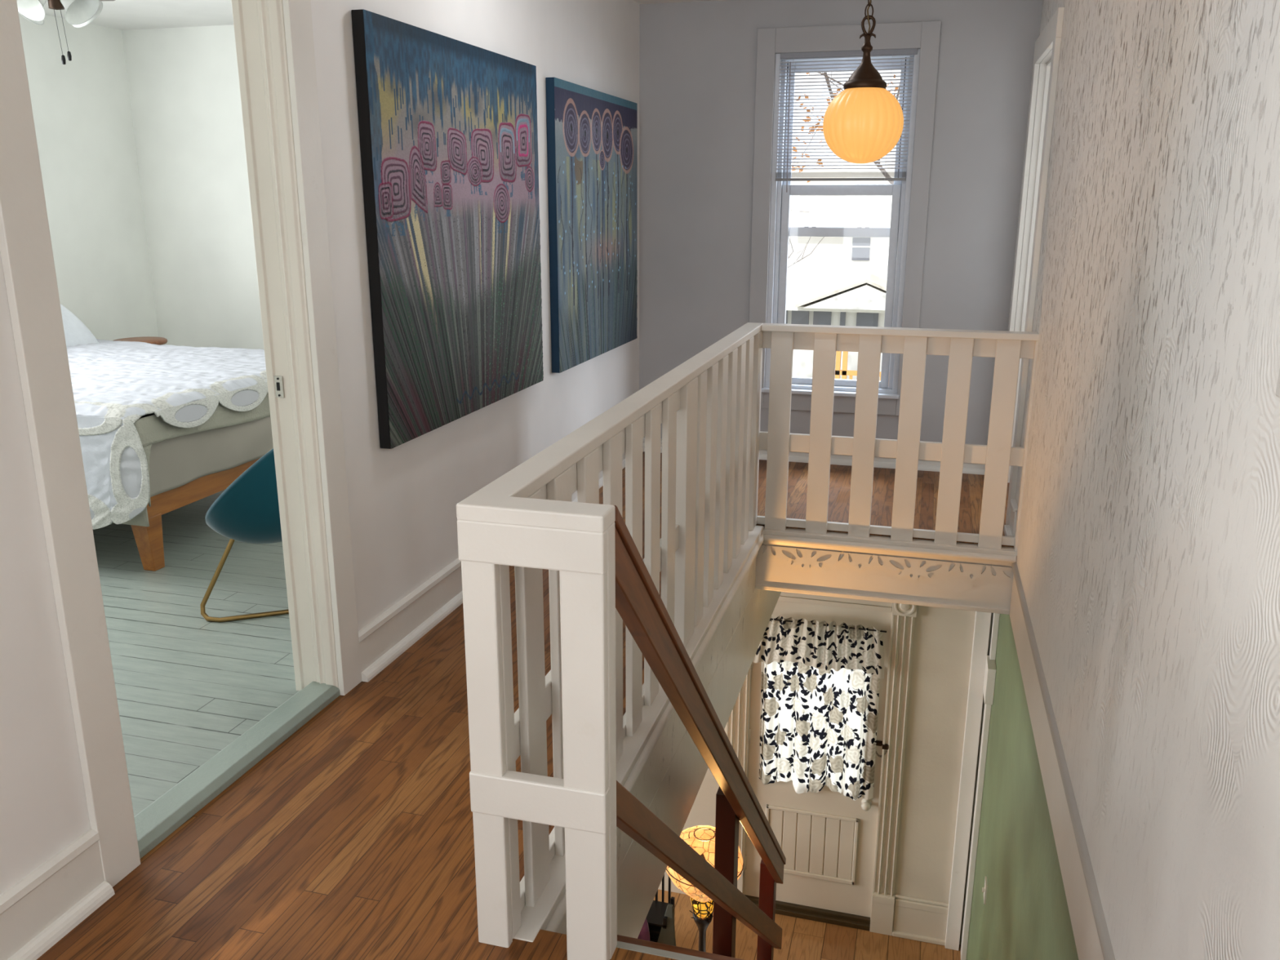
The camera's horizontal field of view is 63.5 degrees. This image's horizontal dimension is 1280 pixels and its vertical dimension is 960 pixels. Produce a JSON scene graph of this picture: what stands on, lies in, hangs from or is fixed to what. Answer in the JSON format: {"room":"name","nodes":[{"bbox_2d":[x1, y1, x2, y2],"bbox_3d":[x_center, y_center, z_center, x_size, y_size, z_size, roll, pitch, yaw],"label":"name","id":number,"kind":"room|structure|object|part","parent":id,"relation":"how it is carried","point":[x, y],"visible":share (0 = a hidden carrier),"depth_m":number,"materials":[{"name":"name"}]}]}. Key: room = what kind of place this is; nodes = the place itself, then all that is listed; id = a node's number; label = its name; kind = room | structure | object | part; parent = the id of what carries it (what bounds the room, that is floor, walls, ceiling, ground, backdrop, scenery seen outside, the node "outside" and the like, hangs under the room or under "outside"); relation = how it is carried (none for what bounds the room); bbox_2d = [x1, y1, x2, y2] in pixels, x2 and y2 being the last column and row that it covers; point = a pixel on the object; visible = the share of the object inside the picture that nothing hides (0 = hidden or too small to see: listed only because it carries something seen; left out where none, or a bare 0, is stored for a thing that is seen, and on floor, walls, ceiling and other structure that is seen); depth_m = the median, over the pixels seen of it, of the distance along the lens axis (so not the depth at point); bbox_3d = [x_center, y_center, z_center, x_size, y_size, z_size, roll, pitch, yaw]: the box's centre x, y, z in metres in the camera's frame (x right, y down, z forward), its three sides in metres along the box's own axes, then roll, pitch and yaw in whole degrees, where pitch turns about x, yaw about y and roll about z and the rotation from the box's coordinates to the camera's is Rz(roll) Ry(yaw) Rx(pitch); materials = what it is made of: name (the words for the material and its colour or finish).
{"room":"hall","nodes":[
{"label":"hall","id":0,"kind":"room"},
{"bbox_2d":[18,13,158,340],"bbox_3d":[-3.939,-0.904,4.122,0.120,2.400,5.360,4,16,15],"label":"wall","id":1,"kind":"structure","parent":0,"point":[82,108],"depth_m":6.14,"materials":[{"name":"paint"}]},
{"bbox_2d":[93,489,298,816],"bbox_3d":[-2.368,0.431,4.022,3.190,0.120,5.360,4,16,15],"label":"floor","id":2,"kind":"structure","parent":0,"point":[188,686],"depth_m":3.40,"materials":[{"name":"white wood"}]},
{"bbox_2d":[112,336,167,345],"bbox_3d":[-2.902,-0.515,6.098,0.332,0.621,0.318,4,16,15],"label":"side table","id":3,"kind":"object","parent":2,"relation":"on","point":[155,340],"visible":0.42,"depth_m":6.01,"materials":[{"name":"brown wood"}]},
{"bbox_2d":[130,413,273,571],"bbox_3d":[-2.636,-0.180,4.918,2.034,0.590,1.505,4,16,15],"label":"bed","id":4,"kind":"object","parent":2,"relation":"on","point":[184,470],"visible":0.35,"depth_m":4.21,"materials":[{"name":"brown wood"}]},
{"bbox_2d":[60,303,99,347],"bbox_3d":[-3.200,-0.802,5.182,0.520,0.471,0.760,4,16,15],"label":"pillow","id":5,"kind":"object","parent":4,"relation":"on","point":[76,332],"visible":0.11,"depth_m":5.37,"materials":[{"name":"white fabric"}]},
{"bbox_3d":[-2.658,-0.326,4.882,1.990,0.290,1.500,4,16,15],"label":"mattress","id":6,"kind":"part","parent":4,"relation":"part of","materials":[{"name":"white fabric"}]},
{"bbox_3d":[-1.931,0.245,4.062,0.081,0.220,0.087,4,16,15],"label":"leg","id":7,"kind":"part","parent":4,"relation":"part of","materials":[{"name":"brown wood"}]},
{"bbox_2d":[66,338,267,529],"bbox_3d":[-2.458,-0.300,4.784,1.810,0.502,1.657,4,16,15],"label":"quilt","id":8,"kind":"object","parent":4,"relation":"on","point":[115,384],"visible":0.48,"depth_m":4.19,"materials":[{"name":"fabric"}]},
{"bbox_2d":[112,391,270,526],"bbox_3d":[-2.557,-0.282,4.833,1.896,0.406,1.598,4,16,15],"label":"coverlet","id":9,"kind":"object","parent":4,"relation":"on","point":[151,429],"visible":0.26,"depth_m":4.05,"materials":[{"name":"white fabric"}]},
{"bbox_3d":[-1.715,-0.090,4.669,0.030,0.130,1.500,4,16,15],"label":"foot rail","id":10,"kind":"part","parent":4,"relation":"part of","materials":[{"name":"brown wood"}]},
{"bbox_2d":[200,448,288,622],"bbox_3d":[-1.170,0.098,3.656,0.617,0.718,0.575,4,16,15],"label":"velvet chair","id":11,"kind":"object","parent":2,"relation":"on","point":[247,510],"visible":0.27,"depth_m":3.42,"materials":[{"name":"teal fabric"}]},
{"bbox_2d":[0,0,639,894],"bbox_3d":[-1.189,-0.302,1.916,0.120,2.400,8.260,4,16,15],"label":"wall","id":12,"kind":"structure","parent":0,"point":[403,499],"depth_m":3.08,"materials":[{"name":"paint"}]},
{"bbox_2d":[0,828,115,959],"bbox_3d":[-1.683,1.313,0.258,0.038,0.150,4.100,4,16,15],"label":"baseboard","id":13,"kind":"structure","parent":12,"relation":"attached to","point":[41,908],"depth_m":2.04,"materials":[{"name":"white wood"}]},
{"bbox_2d":[0,0,361,886],"bbox_3d":[-1.058,-0.308,2.398,0.158,2.160,1.030,4,16,15],"label":"trim","id":14,"kind":"structure","parent":12,"relation":"attached to","point":[274,38],"depth_m":2.62,"materials":[{"name":"paint"}]},
{"bbox_3d":[-0.989,-0.255,2.835,0.025,0.060,0.006,4,16,15],"label":"strike plate","id":15,"kind":"part","parent":14,"relation":"part of","materials":[{"name":"silver metal"}]},
{"bbox_2d":[133,681,340,858],"bbox_3d":[-1.061,0.718,2.677,0.134,0.034,0.832,4,16,15],"label":"trim","id":16,"kind":"structure","parent":12,"relation":"attached to","point":[160,819],"depth_m":2.62,"materials":[{"name":"wood"}]},
{"bbox_2d":[351,8,543,448],"bbox_3d":[-0.602,-0.857,3.604,0.036,1.240,1.295,4,16,15],"label":"painting","id":17,"kind":"object","parent":12,"relation":"attached to","point":[448,132],"visible":1,"depth_m":3.40,"materials":[{"name":"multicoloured paint"}]},
{"bbox_2d":[358,448,643,682],"bbox_3d":[-0.415,0.145,4.571,0.038,0.150,3.130,4,16,15],"label":"baseboard","id":18,"kind":"structure","parent":12,"relation":"attached to","point":[387,637],"depth_m":3.40,"materials":[{"name":"white wood"}]},
{"bbox_2d":[545,77,637,373],"bbox_3d":[-0.200,-1.215,4.965,0.040,1.220,1.233,4,16,15],"label":"painting","id":19,"kind":"object","parent":12,"relation":"attached to","point":[592,135],"visible":1,"depth_m":4.80,"materials":[{"name":"multicoloured paint"}]},
{"bbox_2d":[44,0,718,30],"bbox_3d":[-1.683,-1.559,1.774,5.600,0.100,8.360,4,16,15],"label":"ceiling","id":20,"kind":"structure","parent":0,"point":[121,15],"depth_m":5.71,"materials":[{"name":"paint"}]},
{"bbox_2d":[16,0,115,64],"bbox_3d":[-2.493,-1.994,4.388,0.805,0.432,0.778,4,16,15],"label":"ceiling fan","id":21,"kind":"object","parent":20,"relation":"hanging from","point":[78,13],"visible":0.99,"depth_m":4.39,"materials":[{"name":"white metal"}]},
{"bbox_3d":[-2.534,-1.981,4.266,0.148,0.152,0.151,-3,15,-11],"label":"lamp shade","id":22,"kind":"part","parent":21,"relation":"part of","materials":[{"name":"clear glass"}]},
{"bbox_3d":[-2.610,-2.017,4.395,0.151,0.152,0.147,14,20,41],"label":"lamp shade","id":23,"kind":"part","parent":21,"relation":"part of","materials":[{"name":"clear glass"}]},
{"bbox_3d":[-2.474,-2.098,4.359,0.200,0.215,0.200,4,16,15],"label":"motor","id":24,"kind":"part","parent":21,"relation":"part of","materials":[{"name":"brown metal"}]},
{"bbox_3d":[-2.484,-1.941,4.405,0.020,0.242,0.002,4,16,15],"label":"pull chain","id":25,"kind":"part","parent":21,"relation":"part of","materials":[{"name":"black metal"}]},
{"bbox_3d":[-2.475,-1.804,4.439,0.017,0.040,0.017,4,16,15],"label":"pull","id":26,"kind":"part","parent":21,"relation":"part of","materials":[{"name":"black metal"}]},
{"bbox_3d":[-2.452,-1.945,4.394,0.020,0.228,0.002,4,16,15],"label":"pull chain","id":27,"kind":"part","parent":21,"relation":"part of","materials":[{"name":"black metal"}]},
{"bbox_3d":[-2.443,-1.815,4.427,0.017,0.040,0.017,4,16,15],"label":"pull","id":28,"kind":"part","parent":21,"relation":"part of","materials":[{"name":"black metal"}]},
{"bbox_3d":[-2.357,-2.004,4.363,0.148,0.150,0.149,-11,19,-35],"label":"lamp shade","id":29,"kind":"part","parent":21,"relation":"part of","materials":[{"name":"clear glass"}]},
{"bbox_3d":[-2.413,-2.046,4.503,0.147,0.152,0.152,-3,15,-10],"label":"lamp shade","id":30,"kind":"part","parent":21,"relation":"part of","materials":[{"name":"white glass"}]},
{"bbox_2d":[822,0,903,163],"bbox_3d":[0.593,-1.283,2.655,0.210,0.900,0.209,4,16,15],"label":"pendant lamp","id":31,"kind":"object","parent":20,"relation":"hanging from","point":[863,123],"visible":1,"depth_m":2.68,"materials":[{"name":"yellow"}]},
{"bbox_3d":[0.592,-0.939,2.748,0.210,0.187,0.209,4,16,15],"label":"globe","id":32,"kind":"part","parent":31,"relation":"part of","materials":[{"name":"yellow"}]},
{"bbox_3d":[0.593,-1.427,2.616,0.012,0.561,0.012,4,16,15],"label":"cord","id":33,"kind":"part","parent":31,"relation":"part of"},
{"bbox_2d":[36,451,1013,959],"bbox_3d":[-0.133,0.995,1.956,2.080,0.120,8.260,4,16,15],"label":"floor","id":34,"kind":"structure","parent":0,"point":[353,838],"depth_m":2.37,"materials":[{"name":"brown wood"}]},
{"bbox_2d":[456,322,1039,959],"bbox_3d":[0.642,0.215,3.114,1.187,1.020,2.880,4,16,15],"label":"balustrade","id":35,"kind":"object","parent":34,"relation":"on","point":[708,406],"visible":0.98,"depth_m":2.64,"materials":[{"name":"white wood"}]},
{"bbox_3d":[-0.284,0.546,1.942,0.065,0.992,0.024,4,16,15],"label":"post","id":36,"kind":"part","parent":35,"relation":"part of","materials":[{"name":"white wood"}]},
{"bbox_3d":[-0.188,0.113,1.794,0.270,0.077,0.027,4,16,15],"label":"rail","id":37,"kind":"part","parent":35,"relation":"part of","materials":[{"name":"white wood"}]},
{"bbox_3d":[-0.182,0.057,1.802,0.270,0.032,0.072,4,16,15],"label":"cap rail","id":38,"kind":"part","parent":35,"relation":"part of","materials":[{"name":"white wood"}]},
{"bbox_3d":[-0.188,0.595,1.927,0.269,0.085,0.031,4,16,15],"label":"rail","id":39,"kind":"part","parent":35,"relation":"part of","materials":[{"name":"white wood"}]},
{"bbox_3d":[0.117,0.528,3.382,0.022,0.035,2.787,4,16,15],"label":"rail","id":40,"kind":"part","parent":35,"relation":"part of","materials":[{"name":"white wood"}]},
{"bbox_3d":[-0.099,0.561,1.891,0.081,0.992,0.024,4,16,15],"label":"post","id":41,"kind":"part","parent":35,"relation":"part of","materials":[{"name":"white wood"}]},
{"bbox_3d":[0.117,0.172,3.285,0.022,0.078,2.787,4,16,15],"label":"rail","id":42,"kind":"part","parent":35,"relation":"part of","materials":[{"name":"white wood"}]},
{"bbox_3d":[0.106,-0.304,3.132,0.072,0.027,2.879,4,16,15],"label":"cap rail","id":43,"kind":"part","parent":35,"relation":"part of","materials":[{"name":"white wood"}]},
{"bbox_3d":[0.118,-0.260,3.168,0.022,0.078,2.787,4,16,15],"label":"rail","id":44,"kind":"part","parent":35,"relation":"part of","materials":[{"name":"white wood"}]},
{"bbox_3d":[-0.062,0.554,1.916,0.026,0.992,0.046,4,16,15],"label":"post","id":45,"kind":"part","parent":35,"relation":"part of","materials":[{"name":"white wood"}]},
{"bbox_3d":[0.145,0.111,3.318,0.039,0.873,0.145,4,16,15],"label":"post","id":46,"kind":"part","parent":35,"relation":"part of","materials":[{"name":"white wood"}]},
{"bbox_3d":[0.496,-0.212,4.512,0.039,0.873,0.110,4,16,15],"label":"post","id":47,"kind":"part","parent":35,"relation":"part of","materials":[{"name":"white wood"}]},
{"bbox_3d":[1.058,0.220,4.524,1.103,0.035,0.022,4,16,15],"label":"rail","id":48,"kind":"part","parent":35,"relation":"part of","materials":[{"name":"white wood"}]},
{"bbox_3d":[1.058,-0.136,4.427,1.103,0.078,0.022,4,16,15],"label":"rail","id":49,"kind":"part","parent":35,"relation":"part of","materials":[{"name":"white wood"}]},
{"bbox_3d":[1.059,-0.568,4.310,1.103,0.078,0.022,4,16,15],"label":"rail","id":50,"kind":"part","parent":35,"relation":"part of","materials":[{"name":"white wood"}]},
{"bbox_3d":[1.061,-0.614,4.280,1.115,0.027,0.070,4,16,15],"label":"cap rail","id":51,"kind":"part","parent":35,"relation":"part of","materials":[{"name":"white wood"}]},
{"bbox_3d":[1.588,-0.133,4.252,0.014,0.885,0.056,4,16,15],"label":"post","id":52,"kind":"part","parent":35,"relation":"part of","materials":[{"name":"white wood"}]},
{"bbox_2d":[121,0,1042,944],"bbox_3d":[-1.036,-0.005,6.474,6.600,5.357,0.140,4,16,15],"label":"wall","id":53,"kind":"structure","parent":0,"point":[698,60],"depth_m":5.65,"materials":[{"name":"grey paint"}]},
{"bbox_2d":[545,533,781,938],"bbox_3d":[0.028,0.951,3.189,0.115,0.640,5.860,4,16,15],"label":"trim","id":54,"kind":"structure","parent":53,"relation":"attached to","point":[668,784],"depth_m":3.46,"materials":[{"name":"white wood"}]},
{"bbox_2d":[744,894,870,930],"bbox_3d":[1.061,2.714,6.577,0.815,0.060,0.170,4,16,15],"label":"threshold","id":55,"kind":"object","parent":53,"relation":"attached to","point":[795,910],"depth_m":6.49,"materials":[{"name":"brown wood"}]},
{"bbox_2d":[642,437,985,475],"bbox_3d":[0.937,-0.137,5.762,1.970,0.075,0.038,4,16,15],"label":"baseboard","id":56,"kind":"structure","parent":53,"relation":"attached to","point":[794,456],"depth_m":5.66,"materials":[{"name":"white wood"}]},
{"bbox_2d":[744,600,891,917],"bbox_3d":[1.063,1.711,6.252,0.836,2.042,0.109,4,16,15],"label":"door","id":57,"kind":"structure","parent":53,"relation":"in","point":[826,838],"depth_m":6.37,"materials":[{"name":"paint"}]},
{"bbox_3d":[1.056,2.261,6.411,0.568,0.462,0.018,4,16,15],"label":"panel moulding","id":58,"kind":"part","parent":57,"relation":"part of","materials":[{"name":"paint"}]},
{"bbox_3d":[1.057,2.256,6.414,0.518,0.410,0.009,4,16,15],"label":"beaded panel","id":59,"kind":"part","parent":57,"relation":"part of","materials":[{"name":"paint"}]},
{"bbox_2d":[759,660,879,800],"bbox_3d":[1.048,1.492,6.178,0.722,0.876,0.054,4,16,15],"label":"cafe curtain","id":60,"kind":"object","parent":57,"relation":"attached to","point":[818,726],"visible":0.99,"depth_m":6.17,"materials":[{"name":"fabric"}]},
{"bbox_2d":[752,615,886,679],"bbox_3d":[1.029,0.957,5.976,0.770,0.306,0.099,4,16,15],"label":"curtain valance","id":61,"kind":"object","parent":57,"relation":"attached to","point":[824,646],"visible":0.96,"depth_m":5.96,"materials":[{"name":"fabric"}]},
{"bbox_3d":[1.042,0.835,5.972,0.745,0.010,0.010,4,16,15],"label":"curtain rod","id":62,"kind":"part","parent":61,"relation":"part of","materials":[{"name":"black metal"}]},
{"bbox_3d":[1.358,1.952,6.209,0.060,0.060,0.069,4,16,15],"label":"knob","id":63,"kind":"part","parent":57,"relation":"part of","materials":[{"name":"ceramic"}]},
{"bbox_2d":[725,591,917,935],"bbox_3d":[1.037,1.670,6.220,1.079,2.262,0.042,4,16,15],"label":"trim","id":64,"kind":"structure","parent":53,"relation":"attached to","point":[903,617],"depth_m":6.12,"materials":[{"name":"paint"}]},
{"bbox_2d":[749,21,941,415],"bbox_3d":[1.047,-1.336,5.466,0.902,1.965,0.165,4,16,15],"label":"window","id":65,"kind":"structure","parent":53,"relation":"in","point":[909,204],"depth_m":5.38,"materials":[{"name":"grey paint"}]},
{"bbox_3d":[1.036,-0.476,5.654,0.743,0.022,0.075,4,16,15],"label":"sill","id":66,"kind":"part","parent":65,"relation":"part of","materials":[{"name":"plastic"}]},
{"bbox_3d":[1.055,-1.037,5.569,0.615,1.065,0.030,4,16,15],"label":"sash","id":67,"kind":"part","parent":65,"relation":"part of","materials":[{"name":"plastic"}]},
{"bbox_2d":[775,48,917,192],"bbox_3d":[1.043,-1.834,5.289,0.683,0.700,0.070,4,16,15],"label":"window blind","id":68,"kind":"object","parent":65,"relation":"attached to","point":[911,51],"visible":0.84,"depth_m":5.29,"materials":[{"name":"plastic"}]},
{"bbox_3d":[0.760,-1.874,5.397,0.004,0.580,0.004,4,16,15],"label":"lift cord","id":69,"kind":"part","parent":68,"relation":"part of","materials":[{"name":"white fabric"}]},
{"bbox_3d":[0.782,-1.861,5.347,0.002,0.600,0.002,4,16,15],"label":"ladder cord","id":70,"kind":"part","parent":68,"relation":"part of","materials":[{"name":"fabric"}]},
{"bbox_3d":[1.036,-1.575,5.366,0.666,0.043,0.028,4,16,15],"label":"rail","id":71,"kind":"part","parent":68,"relation":"part of","materials":[{"name":"white plastic"}]},
{"bbox_3d":[1.328,-1.831,5.242,0.004,0.580,0.004,4,16,15],"label":"lift cord","id":72,"kind":"part","parent":68,"relation":"part of","materials":[{"name":"white fabric"}]},
{"bbox_3d":[1.066,-1.714,5.419,0.615,0.900,0.032,4,16,15],"label":"sash","id":73,"kind":"part","parent":65,"relation":"part of","materials":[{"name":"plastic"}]},
{"bbox_2d":[892,893,948,946],"bbox_3d":[1.710,2.679,6.296,0.323,0.277,0.040,4,16,15],"label":"baseboard","id":74,"kind":"structure","parent":53,"relation":"attached to","point":[923,920],"depth_m":6.29,"materials":[{"name":"paint"}]},
{"bbox_2d":[945,611,991,951],"bbox_3d":[1.893,1.547,5.925,0.080,2.657,0.060,4,16,15],"label":"trim","id":75,"kind":"structure","parent":53,"relation":"attached to","point":[982,620],"depth_m":5.94,"materials":[{"name":"white wood"}]},
{"bbox_2d":[653,888,960,959],"bbox_3d":[-2.232,3.678,3.310,6.500,0.100,8.280,4,16,15],"label":"floor","id":76,"kind":"structure","parent":0,"point":[802,939],"depth_m":6.30,"materials":[{"name":"brown wood"}]},
{"bbox_2d":[637,918,649,941],"bbox_3d":[-0.013,2.728,6.003,0.241,0.428,0.218,4,16,15],"label":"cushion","id":77,"kind":"object","parent":76,"relation":"on","point":[644,934],"visible":0.06,"depth_m":5.94,"materials":[{"name":"fabric"}]},
{"bbox_2d":[645,874,675,942],"bbox_3d":[0.000,2.537,6.136,0.380,0.630,0.220,4,16,15],"label":"magazine rack","id":78,"kind":"object","parent":76,"relation":"on","point":[655,917],"visible":0.13,"depth_m":6.08,"materials":[{"name":"black metal"}]},
{"bbox_2d":[645,900,674,942],"bbox_3d":[0.006,2.645,6.152,0.360,0.212,0.200,4,16,15],"label":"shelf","id":79,"kind":"object","parent":78,"relation":"attached to","point":[655,914],"depth_m":6.06,"materials":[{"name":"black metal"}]},
{"bbox_3d":[0.145,2.705,6.031,0.020,0.360,0.020,4,16,15],"label":"leg","id":80,"kind":"part","parent":78,"relation":"part of","materials":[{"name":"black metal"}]},
{"bbox_3d":[0.194,2.660,6.198,0.020,0.360,0.020,4,16,15],"label":"leg","id":81,"kind":"part","parent":78,"relation":"part of","materials":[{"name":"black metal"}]},
{"bbox_2d":[657,903,675,946],"bbox_3d":[0.148,2.683,5.997,0.179,0.420,0.148,4,16,15],"label":"wedge","id":82,"kind":"object","parent":76,"relation":"on","point":[667,936],"visible":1,"depth_m":5.99,"materials":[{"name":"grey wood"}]},
{"bbox_2d":[616,934,743,959],"bbox_3d":[0.803,1.954,3.839,1.090,2.959,3.314,4,16,15],"label":"staircase","id":83,"kind":"structure","parent":76,"relation":"on","point":[644,946],"depth_m":2.30,"materials":[{"name":"brown wood"}]},
{"bbox_2d":[581,502,786,959],"bbox_3d":[0.287,1.240,3.545,0.117,3.222,2.823,4,16,15],"label":"handrail","id":84,"kind":"object","parent":83,"relation":"on","point":[639,604],"visible":0.82,"depth_m":2.79,"materials":[{"name":"brown wood"}]},
{"bbox_3d":[0.315,1.519,3.812,0.072,0.854,0.088,4,16,15],"label":"post","id":85,"kind":"part","parent":84,"relation":"part of","materials":[{"name":"brown wood"}]},
{"bbox_3d":[0.631,2.156,5.142,0.072,0.620,0.090,4,16,15],"label":"post","id":86,"kind":"part","parent":84,"relation":"part of","materials":[{"name":"brown wood"}]},
{"bbox_2d":[666,825,743,951],"bbox_3d":[0.274,2.356,4.649,0.343,1.757,0.343,4,16,15],"label":"floor lamp","id":87,"kind":"object","parent":76,"relation":"on","point":[701,838],"visible":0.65,"depth_m":4.41,"materials":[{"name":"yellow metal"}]},
{"bbox_3d":[0.275,1.653,4.459,0.336,0.300,0.336,4,16,15],"label":"lamp shade","id":88,"kind":"part","parent":87,"relation":"part of","materials":[{"name":"yellow glass"}]},
{"bbox_2d":[966,0,1279,959],"bbox_3d":[0.901,1.284,1.730,0.228,5.357,8.263,4,16,14],"label":"wall","id":89,"kind":"structure","parent":0,"point":[1148,557],"depth_m":2.03,"materials":[{"name":"paint"}]},
{"bbox_2d":[755,544,1013,614],"bbox_3d":[1.054,0.396,4.572,1.120,0.270,0.078,4,16,15],"label":"trim","id":90,"kind":"structure","parent":89,"relation":"attached to","point":[951,590],"depth_m":4.55,"materials":[{"name":"white wood"}]},
{"bbox_2d":[761,533,1016,566],"bbox_3d":[1.052,0.305,4.500,1.100,0.060,0.048,4,16,15],"label":"trim","id":91,"kind":"structure","parent":89,"relation":"attached to","point":[771,540],"depth_m":4.48,"materials":[{"name":"white wood"}]},
{"bbox_2d":[960,613,999,959],"bbox_3d":[1.916,1.581,5.798,0.045,2.657,0.180,4,16,15],"label":"trim","id":92,"kind":"structure","parent":89,"relation":"attached to","point":[990,665],"depth_m":5.81,"materials":[{"name":"white wood"}]},
{"bbox_2d":[982,875,987,904],"bbox_3d":[1.723,2.052,5.175,0.020,0.110,0.080,4,16,15],"label":"light switch","id":93,"kind":"object","parent":89,"relation":"attached to","point":[984,889],"visible":1,"depth_m":5.15,"materials":[{"name":"plastic"}]},
{"bbox_2d":[1004,498,1017,537],"bbox_3d":[1.611,0.175,4.474,0.050,0.150,0.160,4,16,15],"label":"baseboard","id":94,"kind":"structure","parent":89,"relation":"attached to","point":[1009,530],"depth_m":4.45,"materials":[{"name":"white wood"}]},
{"bbox_2d":[1005,7,1064,524],"bbox_3d":[1.818,-0.928,4.740,0.132,2.140,0.940,4,16,14],"label":"trim","id":95,"kind":"structure","parent":89,"relation":"attached to","point":[1047,45],"depth_m":4.86,"materials":[{"name":"white wood"}]},
{"bbox_2d":[1009,574,1103,959],"bbox_3d":[0.785,1.283,1.405,0.064,0.215,6.395,4,16,14],"label":"trim","id":96,"kind":"structure","parent":89,"relation":"attached to","point":[1087,943],"depth_m":2.86,"materials":[{"name":"white wood"}]},
{"bbox_2d":[1011,561,1115,959],"bbox_3d":[0.750,1.162,1.377,0.016,0.034,6.384,4,16,14],"label":"trim","id":97,"kind":"structure","parent":89,"relation":"attached to","point":[1096,906],"depth_m":2.64,"materials":[{"name":"white wood"}]},
{"bbox_2d":[1275,368,1279,398],"bbox_3d":[0.817,-0.152,1.276,0.015,0.119,0.113,4,16,15],"label":"light switch","id":98,"kind":"object","parent":89,"relation":"attached to","point":[1277,389],"visible":1,"depth_m":1.33,"materials":[{"name":"white plastic"}]},
{"label":"outside","id":99,"kind":"structure","parent":0,"visible":0},
{"bbox_3d":[11.713,-6.001,41.163,80.000,0.100,74.140,4,16,15],"label":"ground","id":100,"kind":"structure","parent":99,"visible":0},
{"bbox_2d":[787,195,824,267],"bbox_3d":[0.478,-2.486,14.483,3.982,7.075,4.260,6,16,19],"label":"bare tree","id":101,"kind":"object","parent":100,"relation":"on","point":[795,262],"visible":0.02,"depth_m":14.21,"materials":[{"name":"brown plant"}]},
{"bbox_2d":[785,160,897,380],"bbox_3d":[6.402,-6.735,31.994,13.300,6.100,10.700,4,16,15],"label":"house","id":102,"kind":"structure","parent":100,"relation":"on","point":[842,282],"depth_m":28.90,"materials":[{"name":"white"}]},
{"bbox_2d":[791,71,900,184],"bbox_3d":[5.581,-7.967,15.878,11.850,16.886,13.410,4,16,15],"label":"autumn tree","id":103,"kind":"object","parent":100,"relation":"on","point":[891,182],"visible":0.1,"depth_m":18.46,"materials":[{"name":"orange plant"}]},
{"bbox_2d":[835,351,888,384],"bbox_3d":[3.395,-0.317,14.036,1.700,3.100,0.080,4,16,15],"label":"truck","id":104,"kind":"object","parent":100,"relation":"on","point":[844,372],"visible":0.04,"depth_m":13.87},
{"bbox_3d":[2.664,-0.372,14.236,0.060,3.100,0.080,4,16,15],"label":"post","id":105,"kind":"part","parent":104,"relation":"part of","materials":[{"name":"yellow wood"}]},
{"bbox_3d":[2.751,-0.366,14.212,0.060,3.100,0.080,4,16,15],"label":"post","id":106,"kind":"part","parent":104,"relation":"part of","materials":[{"name":"yellow wood"}]},
{"bbox_3d":[3.394,-1.395,13.733,1.700,0.060,0.060,4,16,15],"label":"rail","id":107,"kind":"part","parent":104,"relation":"part of","materials":[{"name":"yellow wood"}]}
]}

